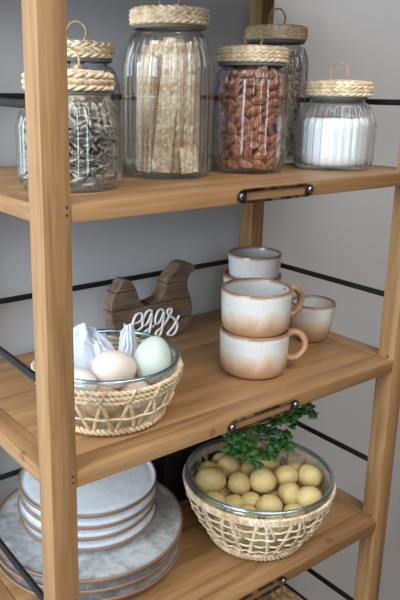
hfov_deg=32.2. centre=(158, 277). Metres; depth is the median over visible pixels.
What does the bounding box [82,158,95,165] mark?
seed
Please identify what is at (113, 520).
plate
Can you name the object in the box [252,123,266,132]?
almond
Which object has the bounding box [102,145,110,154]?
seed
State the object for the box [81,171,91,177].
seed
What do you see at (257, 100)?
almond
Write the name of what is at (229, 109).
almond
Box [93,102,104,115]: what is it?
seed
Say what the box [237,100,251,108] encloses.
almond
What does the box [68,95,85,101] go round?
dried slice
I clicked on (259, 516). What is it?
potato
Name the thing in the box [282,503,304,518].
potato
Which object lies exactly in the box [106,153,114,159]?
seed
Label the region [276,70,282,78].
almond
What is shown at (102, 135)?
seed
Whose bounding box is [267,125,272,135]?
almond
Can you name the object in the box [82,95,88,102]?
dried slice
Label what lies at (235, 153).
almond
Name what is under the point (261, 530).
potato
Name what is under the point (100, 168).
seed
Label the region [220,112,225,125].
almond
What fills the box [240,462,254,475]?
potato
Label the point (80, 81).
storage jar
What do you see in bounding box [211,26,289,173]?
storage jar
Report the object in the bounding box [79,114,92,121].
seed
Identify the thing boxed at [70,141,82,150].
seed
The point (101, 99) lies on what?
dried slice
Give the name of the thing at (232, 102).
almond
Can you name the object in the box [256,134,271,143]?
almond
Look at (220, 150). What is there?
almond
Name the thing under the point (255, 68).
almond
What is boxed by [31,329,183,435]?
bowl
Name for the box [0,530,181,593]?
dinner plate
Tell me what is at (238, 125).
almond
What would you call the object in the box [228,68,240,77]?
almond
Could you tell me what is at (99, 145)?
seed
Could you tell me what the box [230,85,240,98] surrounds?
almond
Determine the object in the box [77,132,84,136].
seed
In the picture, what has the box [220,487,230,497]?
potato
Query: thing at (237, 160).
almond
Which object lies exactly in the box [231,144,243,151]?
almond
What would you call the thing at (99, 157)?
seed
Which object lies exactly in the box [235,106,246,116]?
almond
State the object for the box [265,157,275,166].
almond
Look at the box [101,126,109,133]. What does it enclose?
seed
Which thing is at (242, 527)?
potato
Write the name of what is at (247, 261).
cup
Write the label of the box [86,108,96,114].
seed
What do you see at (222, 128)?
almond
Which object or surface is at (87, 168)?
seed
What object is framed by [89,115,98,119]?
seed
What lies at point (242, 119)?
almond
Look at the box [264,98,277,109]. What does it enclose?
almond
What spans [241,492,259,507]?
potato
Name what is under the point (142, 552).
dinner plate
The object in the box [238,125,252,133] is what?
almond
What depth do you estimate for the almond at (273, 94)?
0.83 m
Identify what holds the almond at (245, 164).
in the storage jar at (253, 54)
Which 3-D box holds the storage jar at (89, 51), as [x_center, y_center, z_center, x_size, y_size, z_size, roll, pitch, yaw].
[-0.096,-0.215,0.824,0.102,0.175,0.103,-4,16,-18]
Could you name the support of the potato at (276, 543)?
in the bowl at (290, 544)
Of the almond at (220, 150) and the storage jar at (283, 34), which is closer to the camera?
the almond at (220, 150)
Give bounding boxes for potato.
[194,467,225,492]
[198,460,216,471]
[203,491,224,509]
[212,452,229,463]
[213,509,231,531]
[217,455,239,478]
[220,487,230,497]
[225,494,243,513]
[226,524,247,541]
[228,471,250,495]
[237,454,253,462]
[237,504,257,518]
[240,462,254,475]
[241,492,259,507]
[247,526,270,545]
[249,475,262,494]
[250,468,275,493]
[256,494,282,516]
[257,451,278,470]
[257,515,265,519]
[264,515,289,536]
[269,491,283,509]
[270,535,285,545]
[273,465,297,485]
[278,481,299,505]
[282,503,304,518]
[282,515,302,534]
[287,462,300,480]
[296,486,321,509]
[297,464,320,486]
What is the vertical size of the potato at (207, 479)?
0.038 m
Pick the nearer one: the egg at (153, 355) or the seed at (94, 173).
the seed at (94, 173)
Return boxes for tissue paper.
[73,323,114,371]
[118,323,137,357]
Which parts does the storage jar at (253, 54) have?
woven lid, loop handle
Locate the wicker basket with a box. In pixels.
[260,583,307,599]
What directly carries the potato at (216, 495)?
in the bowl at (290, 544)
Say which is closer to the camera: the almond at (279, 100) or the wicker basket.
the almond at (279, 100)
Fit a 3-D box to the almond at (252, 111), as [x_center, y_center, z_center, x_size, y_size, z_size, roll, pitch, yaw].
[0.116,-0.200,0.829,0.023,0.013,0.008,-3,15,-12]
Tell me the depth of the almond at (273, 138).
0.85 m
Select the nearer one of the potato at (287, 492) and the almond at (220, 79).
the almond at (220, 79)
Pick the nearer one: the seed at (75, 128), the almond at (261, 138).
the seed at (75, 128)
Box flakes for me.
[268,50,301,155]
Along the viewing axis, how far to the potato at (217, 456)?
1.04 m
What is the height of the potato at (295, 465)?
0.027 m
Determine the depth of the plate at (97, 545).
0.89 m
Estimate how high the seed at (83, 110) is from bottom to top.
0.007 m
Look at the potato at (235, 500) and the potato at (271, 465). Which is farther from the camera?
the potato at (271, 465)
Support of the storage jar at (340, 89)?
on the shelving unit
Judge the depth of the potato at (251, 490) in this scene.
1.00 m
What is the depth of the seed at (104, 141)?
0.68 m
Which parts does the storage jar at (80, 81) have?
woven lid, glass, loop handle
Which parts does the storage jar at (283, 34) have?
woven lid, loop handle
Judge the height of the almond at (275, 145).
0.013 m
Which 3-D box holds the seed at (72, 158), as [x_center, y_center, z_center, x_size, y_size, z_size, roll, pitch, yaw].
[-0.083,-0.115,0.665,0.018,0.008,0.006,7,16,22]
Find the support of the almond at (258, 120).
in the storage jar at (253, 54)
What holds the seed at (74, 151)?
in the storage jar at (80, 81)
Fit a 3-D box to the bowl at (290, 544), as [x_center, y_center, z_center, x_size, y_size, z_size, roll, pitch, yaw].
[0.142,0.320,0.992,0.216,0.100,0.216,-4,16,-18]
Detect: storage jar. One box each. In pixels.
[15,46,122,191]
[67,20,119,172]
[123,0,214,178]
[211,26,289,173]
[245,8,308,163]
[293,62,374,170]
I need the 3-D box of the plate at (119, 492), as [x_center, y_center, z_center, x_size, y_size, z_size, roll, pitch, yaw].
[-0.096,0.277,0.944,0.188,0.019,0.190,-2,15,-11]
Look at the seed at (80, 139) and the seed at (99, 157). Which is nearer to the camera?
the seed at (80, 139)
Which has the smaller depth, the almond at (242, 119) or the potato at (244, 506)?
the almond at (242, 119)
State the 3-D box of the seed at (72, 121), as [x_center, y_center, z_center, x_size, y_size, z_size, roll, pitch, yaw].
[-0.082,-0.147,0.659,0.014,0.014,0.005,-4,16,-16]
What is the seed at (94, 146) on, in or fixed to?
in the storage jar at (80, 81)
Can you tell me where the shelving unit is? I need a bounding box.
[0,0,399,599]
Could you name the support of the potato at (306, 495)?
in the bowl at (290, 544)
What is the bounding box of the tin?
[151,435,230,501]
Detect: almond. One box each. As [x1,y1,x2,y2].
[217,147,222,154]
[218,77,224,88]
[218,159,227,167]
[219,88,230,97]
[219,94,225,106]
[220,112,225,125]
[220,125,226,132]
[220,139,232,147]
[220,151,227,159]
[221,79,229,88]
[221,134,231,139]
[223,69,229,80]
[225,98,238,106]
[225,104,233,117]
[226,122,237,134]
[226,159,239,168]
[227,112,235,123]
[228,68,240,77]
[229,77,241,88]
[229,148,240,157]
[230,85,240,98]
[230,135,242,144]
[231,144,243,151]
[231,155,245,163]
[234,94,252,100]
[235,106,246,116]
[235,120,241,128]
[237,66,246,71]
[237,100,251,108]
[237,115,250,124]
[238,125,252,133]
[238,160,252,168]
[240,68,255,77]
[241,77,256,87]
[242,88,255,96]
[242,130,258,141]
[243,146,251,161]
[244,140,258,149]
[246,106,263,116]
[249,112,261,121]
[250,96,267,104]
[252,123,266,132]
[252,151,269,160]
[252,160,266,169]
[253,66,260,74]
[253,115,262,128]
[256,65,267,81]
[256,81,268,90]
[256,90,268,96]
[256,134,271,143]
[259,143,268,152]
[261,74,268,81]
[261,108,274,116]
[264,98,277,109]
[264,113,274,127]
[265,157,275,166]
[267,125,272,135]
[267,140,279,150]
[267,148,276,159]
[268,79,280,89]
[268,90,277,99]
[269,68,276,79]
[269,134,278,143]
[273,108,281,116]
[273,159,278,167]
[274,116,280,124]
[274,124,279,132]
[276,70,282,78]
[276,89,282,98]
[276,99,282,106]
[276,149,280,158]
[277,77,283,89]
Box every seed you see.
[68,107,82,114]
[69,117,76,128]
[69,130,77,136]
[69,136,76,143]
[69,155,80,161]
[70,113,79,120]
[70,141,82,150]
[70,177,85,186]
[71,125,80,131]
[71,148,77,155]
[71,167,79,173]
[71,171,87,178]
[73,137,84,141]
[74,158,90,166]
[76,107,91,113]
[76,120,87,128]
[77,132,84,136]
[78,136,95,144]
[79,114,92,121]
[80,124,90,132]
[80,149,87,157]
[80,166,90,171]
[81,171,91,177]
[81,177,97,185]
[82,144,91,151]
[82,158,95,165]
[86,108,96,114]
[88,120,93,128]
[88,123,103,132]
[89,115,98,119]
[90,131,106,139]
[91,144,97,151]
[91,170,97,176]
[91,175,103,181]
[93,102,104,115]
[93,159,102,165]
[94,112,108,123]
[96,153,104,159]
[97,143,104,149]
[97,165,103,171]
[98,138,108,143]
[98,168,108,175]
[99,159,109,167]
[100,177,104,184]
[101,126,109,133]
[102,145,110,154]
[103,125,114,132]
[104,173,114,180]
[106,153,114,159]
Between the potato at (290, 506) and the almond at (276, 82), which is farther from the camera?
the potato at (290, 506)
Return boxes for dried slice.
[68,95,75,105]
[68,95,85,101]
[70,61,80,68]
[70,101,95,107]
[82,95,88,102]
[89,95,100,112]
[98,96,115,114]
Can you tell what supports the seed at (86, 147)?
in the storage jar at (80, 81)
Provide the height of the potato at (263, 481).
0.035 m
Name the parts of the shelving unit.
rail, cross rod, cross rod, rail, cross rod, rail, cross rod, post, cross rod, rail, rail, cross rod, panel, panel, panel, post, rail, cross rod, cross rod, cross rod, rail, rail, cross rod, post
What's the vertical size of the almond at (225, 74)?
0.018 m
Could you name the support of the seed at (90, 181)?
in the storage jar at (80, 81)
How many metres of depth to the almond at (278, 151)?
0.86 m
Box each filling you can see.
[68,105,104,178]
[230,77,269,156]
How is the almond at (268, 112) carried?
in the storage jar at (253, 54)
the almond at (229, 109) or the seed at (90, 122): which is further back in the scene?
the almond at (229, 109)
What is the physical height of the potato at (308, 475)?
0.033 m
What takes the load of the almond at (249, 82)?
in the storage jar at (253, 54)
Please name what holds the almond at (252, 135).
in the storage jar at (253, 54)
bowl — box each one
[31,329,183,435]
[182,435,336,560]
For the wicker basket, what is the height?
0.108 m
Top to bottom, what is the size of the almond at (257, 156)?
0.013 m
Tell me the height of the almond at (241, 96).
0.012 m
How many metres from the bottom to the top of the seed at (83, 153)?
0.007 m
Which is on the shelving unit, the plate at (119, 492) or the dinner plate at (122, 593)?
the dinner plate at (122, 593)
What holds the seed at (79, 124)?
in the storage jar at (80, 81)
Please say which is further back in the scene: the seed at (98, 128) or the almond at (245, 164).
the almond at (245, 164)
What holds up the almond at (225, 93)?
in the storage jar at (253, 54)
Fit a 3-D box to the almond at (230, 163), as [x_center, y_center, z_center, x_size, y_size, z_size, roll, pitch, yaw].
[0.092,-0.141,0.853,0.018,0.012,0.008,0,15,-1]
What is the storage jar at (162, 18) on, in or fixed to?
on the shelving unit
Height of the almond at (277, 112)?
0.010 m
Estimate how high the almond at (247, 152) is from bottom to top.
0.020 m
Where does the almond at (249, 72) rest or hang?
in the storage jar at (253, 54)
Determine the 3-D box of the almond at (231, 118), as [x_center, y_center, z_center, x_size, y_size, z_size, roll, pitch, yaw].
[0.089,-0.192,0.841,0.008,0.020,0.013,-10,18,-34]
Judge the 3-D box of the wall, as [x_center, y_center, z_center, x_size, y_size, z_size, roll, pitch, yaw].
[0.409,-0.478,1.349,7.040,3.098,0.088,-10,19,-35]
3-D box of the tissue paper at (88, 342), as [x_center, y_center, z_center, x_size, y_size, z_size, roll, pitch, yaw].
[-0.083,0.083,0.811,0.068,0.065,0.050,4,15,11]
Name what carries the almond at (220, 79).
in the storage jar at (253, 54)
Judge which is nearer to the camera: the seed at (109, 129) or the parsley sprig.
the seed at (109, 129)
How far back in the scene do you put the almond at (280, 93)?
0.84 m
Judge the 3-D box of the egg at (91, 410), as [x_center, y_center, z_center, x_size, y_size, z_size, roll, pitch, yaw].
[-0.065,0.135,0.766,0.047,0.036,0.036,1,15,3]
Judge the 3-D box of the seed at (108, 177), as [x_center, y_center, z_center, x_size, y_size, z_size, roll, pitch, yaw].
[-0.051,-0.101,0.694,0.021,0.008,0.006,-9,18,-31]
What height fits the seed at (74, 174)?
0.010 m
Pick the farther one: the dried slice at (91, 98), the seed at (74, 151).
the dried slice at (91, 98)
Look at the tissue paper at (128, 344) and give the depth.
0.82 m
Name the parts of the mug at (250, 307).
handle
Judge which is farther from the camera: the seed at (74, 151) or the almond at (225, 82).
the almond at (225, 82)
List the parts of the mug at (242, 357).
handle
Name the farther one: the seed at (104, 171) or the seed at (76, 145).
the seed at (104, 171)
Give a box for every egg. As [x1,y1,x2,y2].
[74,366,97,391]
[80,385,118,415]
[91,350,136,388]
[115,377,149,408]
[133,336,170,381]
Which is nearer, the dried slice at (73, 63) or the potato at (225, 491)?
the dried slice at (73, 63)
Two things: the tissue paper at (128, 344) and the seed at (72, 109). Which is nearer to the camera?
the seed at (72, 109)
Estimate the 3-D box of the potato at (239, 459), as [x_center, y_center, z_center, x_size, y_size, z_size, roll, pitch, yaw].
[0.132,0.277,1.056,0.031,0.030,0.029,0,15,-3]
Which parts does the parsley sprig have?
stem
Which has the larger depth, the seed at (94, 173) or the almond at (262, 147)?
the almond at (262, 147)
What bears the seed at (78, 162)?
in the storage jar at (80, 81)
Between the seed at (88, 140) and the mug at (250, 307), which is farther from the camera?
the mug at (250, 307)
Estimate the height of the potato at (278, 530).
0.029 m
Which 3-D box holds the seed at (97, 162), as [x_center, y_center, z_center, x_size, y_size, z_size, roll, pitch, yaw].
[-0.060,-0.113,0.678,0.003,0.007,0.016,13,19,38]
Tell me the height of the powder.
0.061 m
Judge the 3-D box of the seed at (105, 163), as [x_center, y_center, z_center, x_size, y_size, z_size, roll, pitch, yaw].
[-0.054,-0.114,0.685,0.005,0.009,0.020,9,17,29]
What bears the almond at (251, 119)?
in the storage jar at (253, 54)
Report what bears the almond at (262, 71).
in the storage jar at (253, 54)
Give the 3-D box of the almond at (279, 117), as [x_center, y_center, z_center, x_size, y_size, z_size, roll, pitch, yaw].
[0.146,-0.194,0.850,0.007,0.012,0.018,12,19,35]
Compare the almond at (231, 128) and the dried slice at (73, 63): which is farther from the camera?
the almond at (231, 128)
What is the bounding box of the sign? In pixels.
[103,259,194,343]
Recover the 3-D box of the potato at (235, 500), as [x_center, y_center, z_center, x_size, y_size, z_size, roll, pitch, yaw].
[0.104,0.312,0.953,0.027,0.026,0.027,-6,17,-24]
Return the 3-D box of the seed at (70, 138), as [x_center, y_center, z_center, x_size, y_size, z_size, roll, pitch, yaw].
[-0.085,-0.133,0.660,0.021,0.009,0.004,-8,18,-31]
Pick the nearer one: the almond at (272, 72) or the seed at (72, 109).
the seed at (72, 109)
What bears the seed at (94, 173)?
in the storage jar at (80, 81)
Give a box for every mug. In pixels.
[220,324,307,379]
[221,278,303,337]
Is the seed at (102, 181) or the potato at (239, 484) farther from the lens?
the potato at (239, 484)
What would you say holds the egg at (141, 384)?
in the bowl at (124, 420)
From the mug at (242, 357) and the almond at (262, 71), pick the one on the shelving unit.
the mug at (242, 357)
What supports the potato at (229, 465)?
in the bowl at (290, 544)
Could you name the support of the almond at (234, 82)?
in the storage jar at (253, 54)
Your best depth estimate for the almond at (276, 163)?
0.86 m
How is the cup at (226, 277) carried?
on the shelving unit
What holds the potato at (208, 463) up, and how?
in the bowl at (290, 544)
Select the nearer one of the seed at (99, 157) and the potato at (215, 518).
the seed at (99, 157)
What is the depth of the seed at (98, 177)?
0.68 m
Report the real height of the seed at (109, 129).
0.009 m
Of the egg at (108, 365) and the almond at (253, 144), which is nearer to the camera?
the egg at (108, 365)
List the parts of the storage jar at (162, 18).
crispbread strip, crispbread strip, crispbread strip, crispbread strip, crispbread strip, crispbread strip, woven lid, crispbread strip, crispbread strip, crispbread strip, crispbread strip, crispbread strip, crispbread strip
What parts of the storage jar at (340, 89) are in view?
glass, woven lid, loop handle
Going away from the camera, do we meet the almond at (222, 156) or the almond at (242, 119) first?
the almond at (242, 119)
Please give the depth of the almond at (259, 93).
0.82 m
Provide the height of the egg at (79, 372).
0.038 m
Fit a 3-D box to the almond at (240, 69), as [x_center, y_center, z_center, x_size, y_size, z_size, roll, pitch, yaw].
[0.099,-0.249,0.833,0.018,0.012,0.008,9,17,27]
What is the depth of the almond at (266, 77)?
0.82 m
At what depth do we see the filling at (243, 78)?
0.84 m
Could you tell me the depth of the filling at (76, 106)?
0.69 m
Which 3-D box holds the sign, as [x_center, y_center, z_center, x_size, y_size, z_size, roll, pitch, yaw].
[-0.011,0.037,1.026,0.150,0.113,0.028,-10,19,-35]
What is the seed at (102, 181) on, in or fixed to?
in the storage jar at (80, 81)
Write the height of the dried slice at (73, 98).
0.031 m
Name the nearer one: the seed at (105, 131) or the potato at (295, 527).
the seed at (105, 131)
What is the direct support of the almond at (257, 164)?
in the storage jar at (253, 54)
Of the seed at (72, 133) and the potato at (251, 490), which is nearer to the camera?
the seed at (72, 133)
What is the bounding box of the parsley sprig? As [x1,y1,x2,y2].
[222,402,318,469]
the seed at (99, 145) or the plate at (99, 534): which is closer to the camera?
the seed at (99, 145)
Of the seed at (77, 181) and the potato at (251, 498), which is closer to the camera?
the seed at (77, 181)
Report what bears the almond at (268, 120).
in the storage jar at (253, 54)
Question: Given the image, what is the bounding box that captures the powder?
[298,116,370,165]
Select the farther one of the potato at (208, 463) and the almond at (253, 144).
the potato at (208, 463)
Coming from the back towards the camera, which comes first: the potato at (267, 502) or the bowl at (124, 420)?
the potato at (267, 502)
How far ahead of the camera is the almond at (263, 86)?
0.82 m
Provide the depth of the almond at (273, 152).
0.85 m
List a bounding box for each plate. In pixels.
[0,481,182,583]
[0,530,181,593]
[0,532,182,599]
[17,461,156,518]
[17,496,154,541]
[19,480,157,529]
[19,498,156,551]
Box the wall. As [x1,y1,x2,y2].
[0,0,399,599]
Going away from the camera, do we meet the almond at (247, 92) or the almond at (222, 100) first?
the almond at (247, 92)
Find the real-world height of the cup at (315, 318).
0.060 m
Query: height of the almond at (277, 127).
0.016 m
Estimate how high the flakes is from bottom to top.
0.147 m
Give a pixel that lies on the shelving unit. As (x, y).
(37, 421)
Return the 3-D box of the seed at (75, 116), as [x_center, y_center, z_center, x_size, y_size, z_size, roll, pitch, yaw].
[-0.079,-0.154,0.660,0.015,0.008,0.004,-13,20,-41]
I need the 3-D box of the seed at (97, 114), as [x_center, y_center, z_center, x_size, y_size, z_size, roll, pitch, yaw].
[-0.057,-0.157,0.675,0.018,0.012,0.004,-8,17,-29]
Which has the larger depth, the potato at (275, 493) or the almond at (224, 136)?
the potato at (275, 493)
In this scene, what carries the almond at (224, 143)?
in the storage jar at (253, 54)
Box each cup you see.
[223,268,281,282]
[228,246,281,278]
[291,295,335,341]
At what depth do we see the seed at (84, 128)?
0.66 m
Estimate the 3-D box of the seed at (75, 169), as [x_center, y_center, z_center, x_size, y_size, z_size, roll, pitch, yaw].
[-0.079,-0.104,0.669,0.014,0.007,0.004,-14,21,-43]
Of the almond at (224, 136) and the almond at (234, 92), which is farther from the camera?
the almond at (224, 136)
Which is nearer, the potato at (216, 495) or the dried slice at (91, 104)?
the dried slice at (91, 104)
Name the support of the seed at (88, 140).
in the storage jar at (80, 81)
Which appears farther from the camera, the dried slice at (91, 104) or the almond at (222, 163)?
the almond at (222, 163)
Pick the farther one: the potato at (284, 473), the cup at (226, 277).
the cup at (226, 277)
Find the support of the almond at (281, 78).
in the storage jar at (253, 54)
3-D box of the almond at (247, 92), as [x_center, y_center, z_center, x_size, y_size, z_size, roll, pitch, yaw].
[0.108,-0.222,0.823,0.019,0.010,0.007,10,18,32]
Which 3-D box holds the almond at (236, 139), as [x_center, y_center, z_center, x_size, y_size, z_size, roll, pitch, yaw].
[0.095,-0.169,0.843,0.019,0.012,0.007,11,18,33]
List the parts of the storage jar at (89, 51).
loop handle, woven lid, glass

